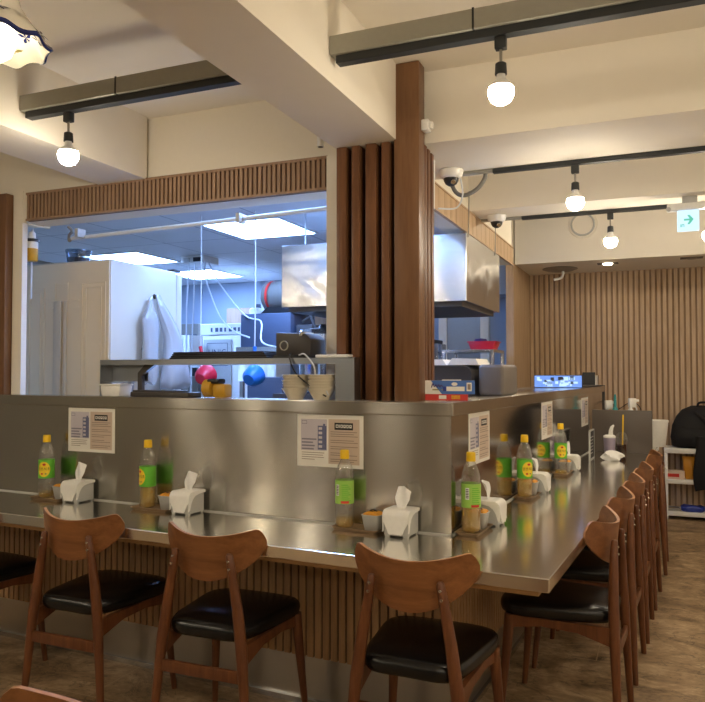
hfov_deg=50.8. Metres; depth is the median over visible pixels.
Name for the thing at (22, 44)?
pendant
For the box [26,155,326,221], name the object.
slatted wood panel
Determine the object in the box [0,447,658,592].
countertop
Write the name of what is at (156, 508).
tray
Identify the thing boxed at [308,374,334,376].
soup bowl
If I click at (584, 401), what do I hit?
notice sheet
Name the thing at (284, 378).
soup bowl
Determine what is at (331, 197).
trim
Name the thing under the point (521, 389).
countertop
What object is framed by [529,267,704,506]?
wall
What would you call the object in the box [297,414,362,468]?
notice sheet
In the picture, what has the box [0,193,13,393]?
trim
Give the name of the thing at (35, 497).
tray
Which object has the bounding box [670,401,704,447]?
backpack
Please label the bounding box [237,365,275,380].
hanging cloth
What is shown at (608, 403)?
cup
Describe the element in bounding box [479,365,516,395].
storage bin
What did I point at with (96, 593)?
dining chair
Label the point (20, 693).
dining chair
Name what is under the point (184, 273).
ceiling light panel
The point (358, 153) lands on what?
batten
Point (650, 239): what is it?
soffit
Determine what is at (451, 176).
dome camera
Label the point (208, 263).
power cord
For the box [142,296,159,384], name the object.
plastic bag
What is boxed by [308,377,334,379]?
soup bowl
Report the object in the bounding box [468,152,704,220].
ceiling beam
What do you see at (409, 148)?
column
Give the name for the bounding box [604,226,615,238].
socket
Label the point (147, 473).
vinegar bottle
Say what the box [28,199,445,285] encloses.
ceiling
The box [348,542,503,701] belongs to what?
dining chair
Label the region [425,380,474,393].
carton
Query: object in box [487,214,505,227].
dome camera
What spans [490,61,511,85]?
socket
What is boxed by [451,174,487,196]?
conduit
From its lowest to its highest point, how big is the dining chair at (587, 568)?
0.789 m
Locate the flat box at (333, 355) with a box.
[315,354,352,357]
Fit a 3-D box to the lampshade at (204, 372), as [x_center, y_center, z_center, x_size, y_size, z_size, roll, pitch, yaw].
[-0.939,0.149,4.710,0.136,0.139,0.125,-1,-2,23]
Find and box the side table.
[187,365,211,391]
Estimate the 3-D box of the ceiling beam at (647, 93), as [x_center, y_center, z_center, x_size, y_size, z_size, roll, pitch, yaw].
[1.688,-1.017,2.810,3.030,0.300,0.570,-1,-2,23]
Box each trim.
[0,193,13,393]
[11,191,27,393]
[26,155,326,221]
[326,155,336,398]
[434,182,513,265]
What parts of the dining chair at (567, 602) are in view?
leg, leg, seat, rail, backrest, leg, leg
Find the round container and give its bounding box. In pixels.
[65,248,91,261]
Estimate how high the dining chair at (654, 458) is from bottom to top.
0.789 m
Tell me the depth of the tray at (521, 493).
3.57 m
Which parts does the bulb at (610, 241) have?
bulb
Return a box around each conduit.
[434,160,434,209]
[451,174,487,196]
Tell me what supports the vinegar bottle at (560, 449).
on the tray at (557, 470)
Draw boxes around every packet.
[681,504,704,512]
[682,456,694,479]
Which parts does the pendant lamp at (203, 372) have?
hanging cord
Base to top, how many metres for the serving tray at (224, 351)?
0.008 m
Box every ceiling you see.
[19,0,704,118]
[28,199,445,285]
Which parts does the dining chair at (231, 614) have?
leg, rail, leg, backrest, seat, leg, rail, leg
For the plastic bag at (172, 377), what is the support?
hanging from the refrigerator
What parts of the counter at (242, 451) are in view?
panel, kick plate, floor trim, panel, post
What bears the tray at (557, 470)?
on the counter at (242, 451)
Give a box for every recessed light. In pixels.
[597,262,617,264]
[680,256,702,259]
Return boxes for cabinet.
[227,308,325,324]
[247,377,283,397]
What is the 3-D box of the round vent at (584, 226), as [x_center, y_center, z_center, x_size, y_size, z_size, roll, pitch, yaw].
[2.052,-1.129,6.612,0.250,0.250,0.022,-1,-2,23]
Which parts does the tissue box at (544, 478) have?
lid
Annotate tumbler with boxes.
[603,425,615,452]
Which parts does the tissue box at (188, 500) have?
lid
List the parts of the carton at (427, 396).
printed panel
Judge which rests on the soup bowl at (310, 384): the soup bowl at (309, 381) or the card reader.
the soup bowl at (309, 381)
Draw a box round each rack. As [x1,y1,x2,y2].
[442,349,503,364]
[664,445,704,518]
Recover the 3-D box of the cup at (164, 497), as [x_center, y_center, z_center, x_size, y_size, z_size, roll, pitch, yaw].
[-0.802,0.653,3.244,0.076,0.077,0.076,-1,-2,26]
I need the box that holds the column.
[394,61,424,400]
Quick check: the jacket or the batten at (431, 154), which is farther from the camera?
the jacket
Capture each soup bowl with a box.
[281,388,307,398]
[282,374,308,376]
[282,377,308,379]
[282,380,307,382]
[282,383,307,385]
[283,385,308,387]
[307,380,334,382]
[307,388,334,399]
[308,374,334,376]
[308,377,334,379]
[308,383,334,385]
[308,386,334,388]
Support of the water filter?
attached to the wall at (258, 132)
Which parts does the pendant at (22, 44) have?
bulb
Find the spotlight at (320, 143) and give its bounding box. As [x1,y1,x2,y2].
[317,136,323,147]
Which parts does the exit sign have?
sign panel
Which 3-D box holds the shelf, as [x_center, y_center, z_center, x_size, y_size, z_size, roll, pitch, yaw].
[-0.556,0.133,3.344,1.355,0.192,0.205,-1,-2,26]
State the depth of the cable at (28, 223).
3.92 m
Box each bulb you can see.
[57,111,78,165]
[488,35,513,105]
[567,164,583,210]
[604,213,617,247]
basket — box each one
[467,338,500,349]
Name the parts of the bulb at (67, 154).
bulb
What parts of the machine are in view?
door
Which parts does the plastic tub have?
lid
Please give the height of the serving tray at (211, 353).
0.008 m
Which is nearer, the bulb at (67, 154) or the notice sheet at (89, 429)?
the bulb at (67, 154)
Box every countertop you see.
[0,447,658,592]
[468,387,554,396]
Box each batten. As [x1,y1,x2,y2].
[336,147,351,354]
[352,145,364,399]
[366,143,380,399]
[382,142,394,400]
[424,145,427,400]
[427,149,430,379]
[430,153,434,379]
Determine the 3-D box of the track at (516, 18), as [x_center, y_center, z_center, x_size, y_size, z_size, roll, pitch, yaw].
[1.302,-0.990,1.849,2.962,0.090,0.064,-1,-2,23]
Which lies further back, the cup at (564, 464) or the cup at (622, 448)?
the cup at (622, 448)
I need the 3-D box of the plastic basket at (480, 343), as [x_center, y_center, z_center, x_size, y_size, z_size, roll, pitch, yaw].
[1.143,-0.061,6.442,0.252,0.102,0.212,-1,-2,23]
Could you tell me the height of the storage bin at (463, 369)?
0.185 m
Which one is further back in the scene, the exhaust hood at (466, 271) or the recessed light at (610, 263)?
the recessed light at (610, 263)
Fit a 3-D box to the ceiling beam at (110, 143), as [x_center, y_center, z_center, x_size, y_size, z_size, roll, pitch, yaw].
[-2.283,-1.070,0.949,0.290,0.305,5.930,-1,-2,23]
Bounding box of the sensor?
[421,119,433,132]
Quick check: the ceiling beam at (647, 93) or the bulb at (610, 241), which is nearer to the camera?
the ceiling beam at (647, 93)
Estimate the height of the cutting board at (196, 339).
0.280 m
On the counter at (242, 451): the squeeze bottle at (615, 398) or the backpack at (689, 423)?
the squeeze bottle at (615, 398)
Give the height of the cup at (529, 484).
0.077 m
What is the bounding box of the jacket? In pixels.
[693,437,704,490]
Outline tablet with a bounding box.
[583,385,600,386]
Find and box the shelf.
[100,357,360,400]
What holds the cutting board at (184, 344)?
on the side table
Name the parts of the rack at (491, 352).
leg, leg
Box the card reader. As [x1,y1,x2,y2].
[582,372,594,384]
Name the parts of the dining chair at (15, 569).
rail, seat, leg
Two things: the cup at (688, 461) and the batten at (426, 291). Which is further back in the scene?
the cup at (688, 461)
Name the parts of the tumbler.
lid, spout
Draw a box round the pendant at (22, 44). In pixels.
[0,0,52,68]
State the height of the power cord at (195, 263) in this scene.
0.980 m
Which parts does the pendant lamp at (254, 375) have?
hanging cord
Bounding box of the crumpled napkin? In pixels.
[600,450,624,460]
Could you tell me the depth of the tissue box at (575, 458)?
4.51 m
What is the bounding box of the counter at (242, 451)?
[0,385,658,701]
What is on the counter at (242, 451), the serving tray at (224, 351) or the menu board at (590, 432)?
the menu board at (590, 432)
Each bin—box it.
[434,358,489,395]
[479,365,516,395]
[652,419,668,446]
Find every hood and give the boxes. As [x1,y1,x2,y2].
[282,191,499,317]
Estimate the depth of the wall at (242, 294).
8.40 m
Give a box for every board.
[183,335,187,351]
[187,335,202,351]
[588,429,594,459]
[592,409,652,452]
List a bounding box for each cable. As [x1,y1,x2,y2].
[26,217,49,228]
[289,353,325,396]
[299,353,328,394]
[438,178,463,209]
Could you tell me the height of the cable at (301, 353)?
0.174 m
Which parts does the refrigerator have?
panel, door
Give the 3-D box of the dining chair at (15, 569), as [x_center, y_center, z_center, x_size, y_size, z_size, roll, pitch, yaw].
[-1.706,1.037,3.367,0.433,0.789,0.464,-1,-2,29]
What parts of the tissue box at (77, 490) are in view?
lid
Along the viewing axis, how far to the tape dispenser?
3.26 m
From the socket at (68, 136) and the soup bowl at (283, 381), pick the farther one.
the soup bowl at (283, 381)
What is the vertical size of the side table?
1.410 m
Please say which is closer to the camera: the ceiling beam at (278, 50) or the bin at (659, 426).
the ceiling beam at (278, 50)
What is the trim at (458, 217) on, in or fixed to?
attached to the wall at (504, 231)
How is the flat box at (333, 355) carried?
on the shelf
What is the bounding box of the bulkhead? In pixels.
[499,265,505,297]
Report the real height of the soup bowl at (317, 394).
0.046 m
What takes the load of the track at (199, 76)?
attached to the ceiling beam at (110, 143)
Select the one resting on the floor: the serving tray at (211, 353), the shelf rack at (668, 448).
the shelf rack at (668, 448)
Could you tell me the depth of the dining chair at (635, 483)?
3.76 m
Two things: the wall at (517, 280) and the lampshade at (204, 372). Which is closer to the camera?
the lampshade at (204, 372)
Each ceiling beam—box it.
[0,63,146,184]
[120,0,395,150]
[424,27,704,179]
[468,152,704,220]
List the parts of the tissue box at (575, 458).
lid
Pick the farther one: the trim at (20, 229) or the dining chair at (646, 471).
the dining chair at (646, 471)
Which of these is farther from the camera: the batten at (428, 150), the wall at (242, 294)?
the wall at (242, 294)
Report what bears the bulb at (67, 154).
hanging from the track at (199, 76)
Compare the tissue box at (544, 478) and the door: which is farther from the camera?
the door
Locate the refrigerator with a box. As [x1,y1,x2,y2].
[26,259,181,394]
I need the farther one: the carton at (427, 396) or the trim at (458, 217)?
the trim at (458, 217)
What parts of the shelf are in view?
plate, leg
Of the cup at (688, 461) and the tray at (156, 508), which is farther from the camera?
the cup at (688, 461)
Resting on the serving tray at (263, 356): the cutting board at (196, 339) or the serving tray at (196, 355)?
the serving tray at (196, 355)
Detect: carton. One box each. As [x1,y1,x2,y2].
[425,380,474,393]
[425,394,467,399]
[668,469,684,479]
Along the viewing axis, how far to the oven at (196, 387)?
7.50 m
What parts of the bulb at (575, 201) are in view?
bulb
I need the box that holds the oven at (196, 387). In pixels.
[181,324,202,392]
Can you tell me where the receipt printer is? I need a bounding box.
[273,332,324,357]
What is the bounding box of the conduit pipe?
[67,206,325,241]
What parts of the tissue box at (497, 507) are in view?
lid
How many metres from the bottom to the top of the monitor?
0.094 m
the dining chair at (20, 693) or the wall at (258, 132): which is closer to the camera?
the dining chair at (20, 693)
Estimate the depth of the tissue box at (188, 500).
3.15 m
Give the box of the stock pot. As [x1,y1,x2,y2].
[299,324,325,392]
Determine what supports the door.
in the wall at (242, 294)
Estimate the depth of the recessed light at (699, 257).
6.41 m
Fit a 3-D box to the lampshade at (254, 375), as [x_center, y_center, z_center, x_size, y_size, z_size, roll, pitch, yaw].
[-0.616,0.150,4.575,0.136,0.139,0.125,-1,-2,23]
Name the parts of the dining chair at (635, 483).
seat, backrest, leg, leg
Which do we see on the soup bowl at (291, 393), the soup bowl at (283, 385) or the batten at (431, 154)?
the soup bowl at (283, 385)
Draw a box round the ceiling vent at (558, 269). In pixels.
[542,266,577,280]
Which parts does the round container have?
lid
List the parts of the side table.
leg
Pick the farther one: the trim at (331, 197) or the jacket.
the jacket
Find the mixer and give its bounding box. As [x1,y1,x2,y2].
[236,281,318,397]
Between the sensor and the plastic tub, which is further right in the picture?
the sensor
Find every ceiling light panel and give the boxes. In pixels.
[90,251,179,264]
[176,268,243,279]
[204,217,317,239]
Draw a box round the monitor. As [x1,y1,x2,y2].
[534,375,582,387]
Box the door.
[439,317,489,366]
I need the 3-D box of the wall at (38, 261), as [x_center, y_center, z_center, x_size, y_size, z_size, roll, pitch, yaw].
[-3.925,0.049,4.352,0.200,2.820,11.400,-1,-2,23]
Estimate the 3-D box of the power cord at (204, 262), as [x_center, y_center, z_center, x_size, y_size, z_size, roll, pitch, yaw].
[-1.059,-0.432,5.990,0.090,0.690,0.865,1,-2,-34]
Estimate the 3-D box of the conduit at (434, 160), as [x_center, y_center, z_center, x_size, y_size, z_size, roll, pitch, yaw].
[0.346,-0.742,3.315,0.046,0.220,0.044,-1,-2,23]
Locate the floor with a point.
(571, 667)
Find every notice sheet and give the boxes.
[68,408,114,453]
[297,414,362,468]
[468,411,489,466]
[541,401,552,439]
[581,397,587,426]
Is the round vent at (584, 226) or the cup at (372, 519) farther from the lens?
the round vent at (584, 226)
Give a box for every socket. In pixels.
[59,131,77,151]
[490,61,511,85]
[567,181,582,198]
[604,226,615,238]
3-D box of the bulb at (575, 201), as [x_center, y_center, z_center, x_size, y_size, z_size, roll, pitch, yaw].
[0.995,-0.729,3.314,0.077,0.204,0.077,-1,-2,23]
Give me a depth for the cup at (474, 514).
2.83 m
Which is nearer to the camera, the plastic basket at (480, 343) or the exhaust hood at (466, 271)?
the exhaust hood at (466, 271)
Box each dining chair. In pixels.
[0,551,47,660]
[0,685,81,701]
[21,507,176,701]
[151,521,307,701]
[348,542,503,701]
[501,505,633,701]
[531,486,646,685]
[556,472,654,643]
[633,461,661,610]
[645,449,668,574]
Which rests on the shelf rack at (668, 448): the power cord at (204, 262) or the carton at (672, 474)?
the carton at (672, 474)
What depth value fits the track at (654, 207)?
4.35 m
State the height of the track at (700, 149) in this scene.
0.020 m
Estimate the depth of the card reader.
6.17 m
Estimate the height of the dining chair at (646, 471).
0.789 m
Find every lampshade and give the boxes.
[195,365,216,384]
[242,365,264,386]
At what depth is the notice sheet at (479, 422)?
3.06 m
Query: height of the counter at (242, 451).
1.225 m
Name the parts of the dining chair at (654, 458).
backrest, leg, leg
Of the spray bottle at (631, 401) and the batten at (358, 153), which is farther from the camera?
the spray bottle at (631, 401)
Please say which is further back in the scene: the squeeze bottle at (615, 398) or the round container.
the squeeze bottle at (615, 398)
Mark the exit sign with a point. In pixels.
(687, 211)
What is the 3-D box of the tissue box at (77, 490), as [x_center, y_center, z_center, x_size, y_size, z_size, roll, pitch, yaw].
[-1.285,0.610,3.469,0.105,0.185,0.115,-1,-2,26]
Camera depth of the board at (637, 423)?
5.59 m
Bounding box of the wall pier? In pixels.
[365,147,381,399]
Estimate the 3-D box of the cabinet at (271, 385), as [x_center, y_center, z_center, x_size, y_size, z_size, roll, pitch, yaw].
[-0.577,0.839,5.335,0.280,1.300,0.240,-1,-2,23]
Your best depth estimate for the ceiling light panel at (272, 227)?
5.19 m
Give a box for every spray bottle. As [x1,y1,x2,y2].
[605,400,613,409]
[628,398,638,409]
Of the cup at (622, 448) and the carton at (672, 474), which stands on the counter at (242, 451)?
the cup at (622, 448)
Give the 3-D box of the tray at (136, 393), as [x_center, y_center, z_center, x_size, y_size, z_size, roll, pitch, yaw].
[-0.863,0.196,3.418,0.340,0.030,0.090,-1,-2,26]
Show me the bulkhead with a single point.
(502, 268)
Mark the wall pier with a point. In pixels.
(381, 147)
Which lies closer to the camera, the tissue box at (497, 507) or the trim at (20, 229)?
the tissue box at (497, 507)
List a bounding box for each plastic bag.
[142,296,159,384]
[156,295,190,389]
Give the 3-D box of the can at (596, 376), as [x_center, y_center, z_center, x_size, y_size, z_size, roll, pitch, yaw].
[2.062,0.251,6.348,0.092,0.093,0.092,-1,-2,26]
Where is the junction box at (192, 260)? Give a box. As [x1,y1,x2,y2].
[181,255,217,266]
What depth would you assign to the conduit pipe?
3.73 m
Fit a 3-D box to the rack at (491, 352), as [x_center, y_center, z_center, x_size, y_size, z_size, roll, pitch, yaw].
[1.063,0.758,6.500,0.450,1.530,0.450,-1,-2,23]
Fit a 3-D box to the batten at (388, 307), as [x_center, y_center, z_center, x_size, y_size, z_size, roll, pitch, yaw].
[0.145,-0.309,3.024,0.034,1.078,0.063,-1,-2,23]
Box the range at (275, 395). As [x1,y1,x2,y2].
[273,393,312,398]
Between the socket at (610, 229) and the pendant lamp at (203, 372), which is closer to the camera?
the socket at (610, 229)
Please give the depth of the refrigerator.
4.23 m
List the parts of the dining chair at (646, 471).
backrest, leg, leg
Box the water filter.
[27,229,39,298]
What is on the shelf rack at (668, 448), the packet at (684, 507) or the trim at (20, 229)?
the packet at (684, 507)
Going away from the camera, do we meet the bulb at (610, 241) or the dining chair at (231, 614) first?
the dining chair at (231, 614)
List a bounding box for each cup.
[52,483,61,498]
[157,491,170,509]
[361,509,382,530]
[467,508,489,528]
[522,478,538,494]
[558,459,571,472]
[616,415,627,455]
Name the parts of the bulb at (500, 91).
stem, bulb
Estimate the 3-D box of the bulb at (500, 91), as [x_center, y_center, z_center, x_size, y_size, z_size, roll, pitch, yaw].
[0.441,-0.831,2.204,0.077,0.204,0.077,-1,-2,23]
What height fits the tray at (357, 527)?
0.013 m
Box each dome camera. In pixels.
[439,167,462,186]
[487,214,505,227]
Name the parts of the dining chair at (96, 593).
leg, rail, backrest, leg, seat, rail, leg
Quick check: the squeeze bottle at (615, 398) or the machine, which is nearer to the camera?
the squeeze bottle at (615, 398)
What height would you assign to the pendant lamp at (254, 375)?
1.102 m
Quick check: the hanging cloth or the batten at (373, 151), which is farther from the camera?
the hanging cloth
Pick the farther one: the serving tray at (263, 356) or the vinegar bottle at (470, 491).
the serving tray at (263, 356)
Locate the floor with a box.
[0,515,704,701]
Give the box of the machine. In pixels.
[201,323,289,397]
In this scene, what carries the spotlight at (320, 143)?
attached to the ceiling beam at (278, 50)
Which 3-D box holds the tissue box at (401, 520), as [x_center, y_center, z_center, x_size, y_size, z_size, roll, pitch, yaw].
[0.180,0.591,2.750,0.105,0.180,0.115,-1,-2,26]
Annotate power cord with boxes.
[186,263,189,351]
[190,263,195,376]
[204,262,249,337]
[208,263,275,347]
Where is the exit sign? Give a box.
[666,195,704,231]
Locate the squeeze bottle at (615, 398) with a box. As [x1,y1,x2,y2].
[612,394,617,409]
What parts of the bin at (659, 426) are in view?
lid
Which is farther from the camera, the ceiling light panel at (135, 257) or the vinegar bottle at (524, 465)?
the ceiling light panel at (135, 257)
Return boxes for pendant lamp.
[195,215,216,384]
[242,210,264,386]
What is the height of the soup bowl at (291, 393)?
0.046 m
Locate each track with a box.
[19,60,240,120]
[329,0,704,66]
[462,146,704,175]
[481,204,667,221]
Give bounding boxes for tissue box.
[60,462,94,503]
[169,471,205,515]
[382,486,419,538]
[473,480,506,526]
[525,458,550,493]
[560,441,580,471]
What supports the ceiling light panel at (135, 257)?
attached to the ceiling at (235, 255)
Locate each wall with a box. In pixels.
[0,100,336,368]
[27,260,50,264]
[181,280,505,373]
[434,176,510,264]
[506,220,529,387]
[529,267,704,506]
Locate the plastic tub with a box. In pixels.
[99,384,132,395]
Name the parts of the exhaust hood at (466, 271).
hanger rod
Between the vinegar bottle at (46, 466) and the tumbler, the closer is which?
the vinegar bottle at (46, 466)
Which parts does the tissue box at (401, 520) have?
lid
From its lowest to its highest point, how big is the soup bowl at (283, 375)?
0.046 m
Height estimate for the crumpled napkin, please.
0.074 m
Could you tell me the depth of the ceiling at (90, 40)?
2.78 m
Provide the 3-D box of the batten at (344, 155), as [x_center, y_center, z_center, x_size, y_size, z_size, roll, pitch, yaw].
[-0.035,-0.307,3.100,0.044,1.078,0.063,-1,-2,23]
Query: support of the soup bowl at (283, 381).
on the soup bowl at (284, 384)
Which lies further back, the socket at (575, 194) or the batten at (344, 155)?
the socket at (575, 194)
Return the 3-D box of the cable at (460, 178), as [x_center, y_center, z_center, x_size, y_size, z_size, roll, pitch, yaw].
[0.456,-0.729,3.450,0.122,0.150,0.023,0,-2,-8]
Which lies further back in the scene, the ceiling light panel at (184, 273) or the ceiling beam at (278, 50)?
the ceiling light panel at (184, 273)
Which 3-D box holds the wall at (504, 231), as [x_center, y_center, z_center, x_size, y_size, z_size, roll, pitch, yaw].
[0.656,-1.021,4.457,0.117,0.675,2.530,-1,-2,23]
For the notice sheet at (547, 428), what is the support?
attached to the counter at (242, 451)
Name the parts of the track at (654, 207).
rail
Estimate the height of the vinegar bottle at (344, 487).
0.298 m
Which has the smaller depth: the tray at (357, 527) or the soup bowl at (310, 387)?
the tray at (357, 527)
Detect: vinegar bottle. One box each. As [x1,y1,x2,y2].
[38,435,54,497]
[139,439,155,507]
[335,449,353,527]
[461,452,480,532]
[517,435,532,497]
[554,423,566,473]
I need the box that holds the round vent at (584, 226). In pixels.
[568,215,597,237]
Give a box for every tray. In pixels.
[29,493,61,501]
[130,390,200,397]
[130,503,170,512]
[170,356,272,358]
[171,355,272,357]
[172,353,275,355]
[173,351,275,353]
[331,522,381,533]
[454,522,493,536]
[513,491,540,500]
[552,469,573,475]
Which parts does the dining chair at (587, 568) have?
leg, leg, rail, seat, backrest, leg, leg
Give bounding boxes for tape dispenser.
[201,379,231,397]
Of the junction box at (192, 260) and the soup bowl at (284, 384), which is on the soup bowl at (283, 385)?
the soup bowl at (284, 384)
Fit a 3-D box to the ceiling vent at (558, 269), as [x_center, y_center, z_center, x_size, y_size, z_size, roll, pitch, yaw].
[1.987,-0.728,7.106,0.330,0.122,0.330,-1,-2,23]
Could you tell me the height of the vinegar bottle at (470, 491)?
0.298 m
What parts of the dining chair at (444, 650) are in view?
leg, rail, leg, backrest, seat, leg, rail, leg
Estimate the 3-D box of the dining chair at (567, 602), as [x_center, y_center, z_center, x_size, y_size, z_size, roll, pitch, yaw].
[0.839,1.024,2.924,0.464,0.789,0.433,-1,-2,26]
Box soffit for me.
[515,209,704,274]

